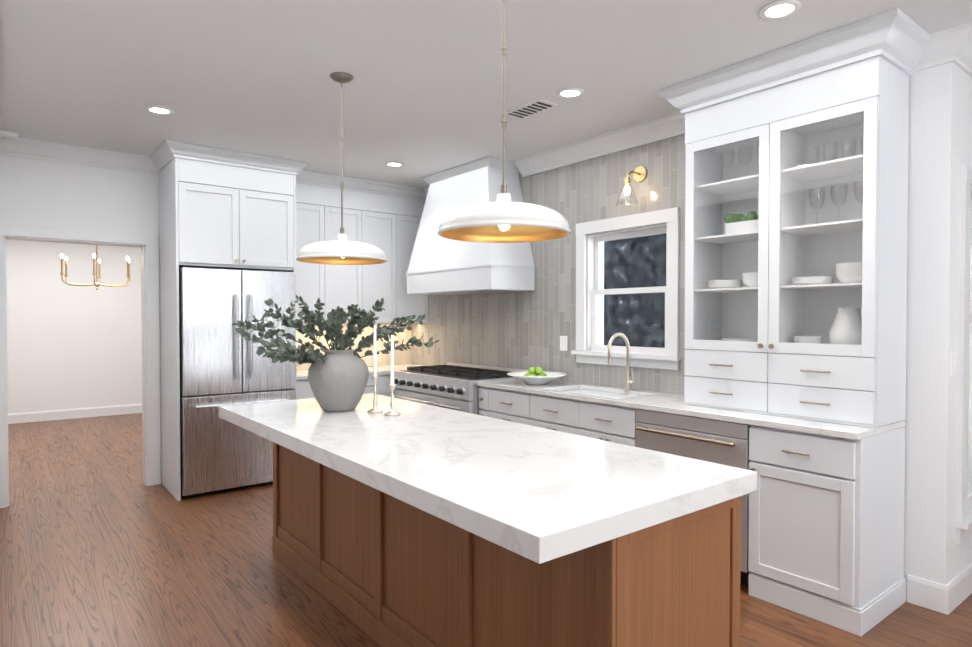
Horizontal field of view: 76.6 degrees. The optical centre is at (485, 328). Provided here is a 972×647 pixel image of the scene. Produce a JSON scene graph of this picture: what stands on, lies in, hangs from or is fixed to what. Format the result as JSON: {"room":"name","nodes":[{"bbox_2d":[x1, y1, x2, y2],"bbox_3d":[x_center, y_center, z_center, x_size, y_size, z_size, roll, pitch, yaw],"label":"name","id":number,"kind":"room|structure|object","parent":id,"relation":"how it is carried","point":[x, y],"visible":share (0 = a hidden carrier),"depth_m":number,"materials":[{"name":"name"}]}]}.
{"room":"kitchen","nodes":[
{"label":"kitchen","id":0,"kind":"room"},
{"bbox_2d":[6,239,141,413],"bbox_3d":[-6.189,-0.100,8.577,6.280,2.780,0.140,-1,1,-38],"label":"wall","id":1,"kind":"structure","parent":0,"point":[72,347],"depth_m":8.72,"materials":[{"name":"white paint"}]},
{"bbox_2d":[8,404,141,423],"bbox_3d":[-6.141,1.223,8.537,6.000,0.135,0.016,-1,1,-38],"label":"baseboard","id":2,"kind":"structure","parent":1,"relation":"attached to","point":[14,418],"depth_m":8.74,"materials":[{"name":"white paint"}]},
{"bbox_2d":[0,155,160,483],"bbox_3d":[-2.293,-0.055,5.788,4.020,2.780,0.140,-1,1,-38],"label":"wall","id":3,"kind":"structure","parent":0,"point":[43,193],"depth_m":4.92,"materials":[{"name":"white paint"}]},
{"bbox_2d":[0,132,3,154],"bbox_3d":[-2.154,-1.331,2.642,0.098,0.126,4.946,-1,1,-38],"label":"crown molding","id":4,"kind":"structure","parent":3,"relation":"attached to","point":[1,138],"depth_m":4.58,"materials":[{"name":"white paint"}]},
{"bbox_2d":[0,222,159,507],"bbox_3d":[-3.299,0.276,4.989,1.135,2.145,0.163,-1,1,-38],"label":"door frame","id":5,"kind":"structure","parent":3,"relation":"attached to","point":[146,243],"depth_m":5.21,"materials":[{"name":"white paint"}]},
{"bbox_2d":[4,137,158,174],"bbox_3d":[-3.187,-1.368,4.912,1.038,0.126,0.098,-1,1,-38],"label":"crown molding","id":6,"kind":"structure","parent":3,"relation":"attached to","point":[20,147],"depth_m":4.87,"materials":[{"name":"white paint"}]},
{"bbox_2d":[296,170,367,322],"bbox_3d":[-1.617,-0.748,5.984,0.827,1.400,0.350,-1,1,-38],"label":"upper cabinet","id":7,"kind":"object","parent":3,"relation":"attached to","point":[318,196],"depth_m":5.85,"materials":[{"name":"white paint"}]},
{"bbox_2d":[296,323,411,369],"bbox_3d":[-1.441,0.176,6.367,1.551,0.500,0.008,-1,1,-38],"label":"wall tile","id":8,"kind":"structure","parent":3,"relation":"attached to","point":[404,357],"depth_m":6.59,"materials":[{"name":"beige tile"}]},
{"bbox_2d":[368,182,427,322],"bbox_3d":[-1.047,-0.755,6.431,0.827,1.400,0.350,-1,1,-38],"label":"upper cabinet","id":9,"kind":"object","parent":3,"relation":"attached to","point":[384,217],"depth_m":6.29,"materials":[{"name":"white paint"}]},
{"bbox_2d":[0,413,971,646],"bbox_3d":[-1.293,1.387,4.473,9.800,0.060,13.400,-1,1,-38],"label":"floor","id":10,"kind":"structure","parent":0,"point":[102,544],"depth_m":3.43,"materials":[{"name":"brown wood"}]},
{"bbox_2d":[150,140,307,500],"bbox_3d":[-2.204,-0.046,5.298,1.119,2.779,0.722,-1,1,-38],"label":"tall cabinet","id":11,"kind":"object","parent":10,"relation":"on","point":[220,208],"visible":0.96,"depth_m":5.02,"materials":[{"name":"white paint"}]},
{"bbox_2d":[179,267,295,496],"bbox_3d":[-2.181,0.431,5.277,0.891,1.825,0.734,-1,1,-38],"label":"fridge","id":12,"kind":"object","parent":10,"relation":"on","point":[222,363],"visible":0.83,"depth_m":4.95,"materials":[{"name":"grey metal"}]},
{"bbox_2d":[297,368,390,398],"bbox_3d":[-1.474,0.875,5.945,0.969,0.915,0.628,-1,1,-38],"label":"base cabinet","id":13,"kind":"object","parent":10,"relation":"on","point":[304,390],"visible":0.04,"depth_m":5.87,"materials":[{"name":"white paint"}]},
{"bbox_2d":[368,365,421,370],"bbox_3d":[-0.827,0.425,6.374,0.580,0.030,0.739,-1,1,-38],"label":"countertop","id":14,"kind":"structure","parent":13,"relation":"on","point":[396,367],"depth_m":6.40,"materials":[{"name":"white stone"}]},
{"bbox_2d":[389,362,527,414],"bbox_3d":[-0.277,0.849,5.569,0.718,0.980,1.212,-1,1,-38],"label":"range","id":15,"kind":"object","parent":10,"relation":"on","point":[451,385],"visible":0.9,"depth_m":5.32,"materials":[{"name":"silver metal"}]},
{"bbox_2d":[480,385,519,422],"bbox_3d":[0.389,0.909,4.843,0.570,0.884,0.578,-1,1,-38],"label":"base cabinet","id":16,"kind":"object","parent":10,"relation":"on","point":[503,404],"depth_m":4.74,"materials":[{"name":"paint"}]},
{"bbox_2d":[272,445,740,646],"bbox_3d":[-0.211,0.955,2.913,0.692,0.854,2.658,-1,1,-38],"label":"kitchen island","id":17,"kind":"object","parent":10,"relation":"on","point":[414,524],"depth_m":2.12,"materials":[{"name":"wood"},{"name":"marble-look quartz"}]},
{"bbox_2d":[219,393,756,564],"bbox_3d":[-0.323,0.496,2.804,0.991,0.065,2.710,-1,1,-38],"label":"island countertop","id":18,"kind":"structure","parent":17,"relation":"on","point":[542,496],"depth_m":2.06,"materials":[{"name":"white stone"}]},
{"bbox_2d":[231,295,438,411],"bbox_3d":[-0.870,0.133,3.463,1.113,0.639,0.601,-1,1,-38],"label":"vase","id":19,"kind":"object","parent":18,"relation":"on","point":[338,376],"visible":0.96,"depth_m":3.32,"materials":[{"name":"grey ceramic"}]},
{"bbox_2d":[367,325,382,412],"bbox_3d":[-0.600,0.215,3.326,0.084,0.478,0.084,-1,1,-38],"label":"candlestick","id":20,"kind":"object","parent":18,"relation":"on","point":[374,377],"visible":1,"depth_m":3.32,"materials":[{"name":"silver metal"}]},
{"bbox_2d":[384,335,399,415],"bbox_3d":[-0.492,0.242,3.233,0.084,0.428,0.084,-1,1,-38],"label":"candlestick","id":21,"kind":"object","parent":18,"relation":"on","point":[392,387],"visible":1,"depth_m":3.22,"materials":[{"name":"silver metal"}]},
{"bbox_2d":[520,389,643,443],"bbox_3d":[0.815,0.917,4.300,0.570,0.884,1.009,-1,1,-38],"label":"base cabinet","id":22,"kind":"object","parent":10,"relation":"on","point":[602,420],"depth_m":4.17,"materials":[{"name":"paint"}]},
{"bbox_2d":[624,405,743,583],"bbox_3d":[1.349,0.929,3.620,0.570,0.884,0.828,-1,1,-38],"label":"dishwasher","id":23,"kind":"object","parent":10,"relation":"on","point":[719,440],"depth_m":3.42,"materials":[{"name":"metal"}]},
{"bbox_2d":[744,421,906,635],"bbox_3d":[1.730,0.936,3.136,0.570,0.884,0.521,-1,1,-38],"label":"base cabinet","id":24,"kind":"object","parent":10,"relation":"on","point":[822,523],"depth_m":2.94,"materials":[{"name":"paint"}]},
{"bbox_2d":[477,379,904,436],"bbox_3d":[1.020,0.464,4.023,0.580,0.030,2.804,-1,1,-38],"label":"countertop","id":25,"kind":"structure","parent":24,"relation":"on","point":[650,400],"depth_m":3.59,"materials":[{"name":"white stone"}]},
{"bbox_2d":[507,367,566,384],"bbox_3d":[0.396,0.369,4.817,0.470,0.132,0.470,-1,1,-38],"label":"fruit bowl","id":26,"kind":"object","parent":25,"relation":"on","point":[535,376],"visible":1,"depth_m":4.75,"materials":[{"name":"white ceramic"}]},
{"bbox_2d":[658,8,929,427],"bbox_3d":[1.601,-0.473,3.332,0.501,1.862,1.244,-1,1,-38],"label":"hutch","id":27,"kind":"object","parent":25,"relation":"on","point":[796,201],"visible":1,"depth_m":3.23,"materials":[{"name":"white paint"}]},
{"bbox_2d":[0,0,971,188],"bbox_3d":[-1.293,-1.473,4.427,9.800,0.100,13.400,-1,1,-38],"label":"ceiling","id":28,"kind":"structure","parent":0,"point":[422,93],"depth_m":3.32,"materials":[{"name":"white paint"}]},
{"bbox_2d":[0,130,17,138],"bbox_3d":[-3.481,-1.408,4.470,0.130,0.030,0.090,-1,1,-38],"label":"smoke detector","id":29,"kind":"object","parent":28,"relation":"attached to","point":[9,134],"visible":1,"depth_m":4.45,"materials":[{"name":"white plastic"}]},
{"bbox_2d":[60,245,130,289],"bbox_3d":[-4.079,-0.927,6.444,0.652,1.056,0.684,-1,1,-38],"label":"chandelier","id":30,"kind":"object","parent":28,"relation":"hanging from","point":[97,284],"visible":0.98,"depth_m":6.44,"materials":[{"name":"gold metal"}]},
{"bbox_2d":[145,105,173,114],"bbox_3d":[-2.115,-1.410,3.985,0.168,0.009,0.168,0,1,7],"label":"recessed light","id":31,"kind":"object","parent":28,"relation":"in","point":[160,110],"depth_m":3.98,"materials":[{"name":"white paint"}]},
{"bbox_2d":[296,72,386,264],"bbox_3d":[-0.806,-0.890,3.445,0.500,1.032,0.500,-1,1,-38],"label":"pendant light","id":32,"kind":"object","parent":28,"relation":"hanging from","point":[341,250],"visible":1,"depth_m":3.37,"materials":[{"name":"white metal"}]},
{"bbox_2d":[385,162,403,166],"bbox_3d":[-0.800,-1.433,5.387,0.168,0.009,0.168,1,1,43],"label":"recessed light","id":33,"kind":"object","parent":28,"relation":"in","point":[391,164],"depth_m":5.39,"materials":[{"name":"white paint"}]},
{"bbox_2d":[437,0,570,242],"bbox_3d":[0.067,-0.868,2.300,0.500,1.038,0.500,-1,1,-38],"label":"pendant light","id":34,"kind":"object","parent":28,"relation":"hanging from","point":[503,218],"visible":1,"depth_m":2.20,"materials":[{"name":"white metal"}]},
{"bbox_2d":[505,98,556,118],"bbox_3d":[0.282,-1.408,3.961,0.160,0.013,0.340,-1,1,-38],"label":"ceiling vent","id":35,"kind":"object","parent":28,"relation":"in","point":[533,107],"visible":1,"depth_m":3.93,"materials":[{"name":"white metal"}]},
{"bbox_2d":[556,87,584,98],"bbox_3d":[0.504,-1.405,3.678,0.168,0.009,0.168,0,1,25],"label":"recessed light","id":36,"kind":"object","parent":28,"relation":"in","point":[570,92],"depth_m":3.67,"materials":[{"name":"white paint"}]},
{"bbox_2d":[759,0,800,19],"bbox_3d":[1.283,-1.389,2.687,0.168,0.009,0.168,1,1,43],"label":"recessed light","id":37,"kind":"object","parent":28,"relation":"in","point":[780,9],"depth_m":2.68,"materials":[{"name":"white paint"}]},
{"bbox_2d":[586,62,964,584],"bbox_3d":[0.737,-0.042,5.024,0.200,2.780,5.086,-1,1,-38],"label":"wall","id":38,"kind":"structure","parent":0,"point":[935,163],"depth_m":3.03,"materials":[{"name":"white paint"}]},
{"bbox_2d":[406,156,534,294],"bbox_3d":[-0.181,-0.882,5.615,0.476,1.118,1.332,-1,1,-38],"label":"range hood","id":39,"kind":"object","parent":38,"relation":"attached to","point":[439,265],"visible":0.88,"depth_m":5.34,"materials":[{"name":"white paint"}]},
{"bbox_2d":[411,134,685,394],"bbox_3d":[0.328,-0.498,5.368,0.008,1.880,3.748,-1,1,-38],"label":"wall tile","id":40,"kind":"structure","parent":38,"relation":"attached to","point":[524,330],"depth_m":5.01,"materials":[{"name":"grey tile"}]},
{"bbox_2d":[560,336,566,350],"bbox_3d":[0.626,0.123,4.981,0.012,0.120,0.080,-1,1,-38],"label":"switch plate","id":41,"kind":"object","parent":40,"relation":"attached to","point":[563,343],"depth_m":4.98,"materials":[{"name":"white plastic"}]},
{"bbox_2d":[616,166,646,206],"bbox_3d":[1.012,-1.001,4.300,0.225,0.290,0.150,-1,1,-38],"label":"sconce","id":42,"kind":"object","parent":40,"relation":"attached to","point":[639,173],"visible":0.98,"depth_m":4.30,"materials":[{"name":"gold metal"}]},
{"bbox_2d":[515,110,684,176],"bbox_3d":[0.864,-1.362,4.584,0.098,0.126,1.876,-1,1,-38],"label":"crown molding","id":43,"kind":"structure","parent":38,"relation":"attached to","point":[669,125],"depth_m":4.54,"materials":[{"name":"white paint"}]},
{"bbox_2d":[571,207,681,369],"bbox_3d":[1.034,-0.269,4.513,0.158,1.090,0.970,-1,1,-38],"label":"window","id":44,"kind":"structure","parent":38,"relation":"in","point":[669,218],"depth_m":4.51,"materials":[{"name":"white paint"}]},
{"bbox_2d":[959,73,971,573],"bbox_3d":[3.366,-0.025,3.983,2.650,2.780,0.200,-1,1,-38],"label":"wall","id":45,"kind":"structure","parent":0,"point":[965,554],"depth_m":3.15,"materials":[{"name":"white paint"}]},
{"bbox_2d":[932,22,971,77],"bbox_3d":[3.335,-1.349,3.761,2.948,0.126,0.120,-1,1,-38],"label":"crown molding","id":46,"kind":"structure","parent":45,"relation":"attached to","point":[952,44],"depth_m":2.92,"materials":[{"name":"white paint"}]},
{"bbox_2d":[941,564,971,614],"bbox_3d":[3.348,1.299,3.853,2.866,0.135,0.016,-1,1,-38],"label":"baseboard","id":47,"kind":"structure","parent":45,"relation":"attached to","point":[951,596],"depth_m":3.04,"materials":[{"name":"white paint"}]},
{"bbox_2d":[955,164,971,544],"bbox_3d":[2.764,0.129,3.417,1.120,1.890,0.150,-1,1,-38],"label":"window","id":48,"kind":"structure","parent":45,"relation":"in","point":[963,524],"depth_m":3.06,"materials":[{"name":"white paint"}]},
{"label":"outside","id":49,"kind":"structure","parent":0,"visible":0},
{"bbox_2d":[604,234,665,347],"bbox_3d":[1.484,-0.932,6.850,0.750,5.500,6.636,-1,1,-38],"label":"window pane","id":50,"kind":"structure","parent":49,"point":[613,325],"depth_m":7.14,"materials":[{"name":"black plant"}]}
]}

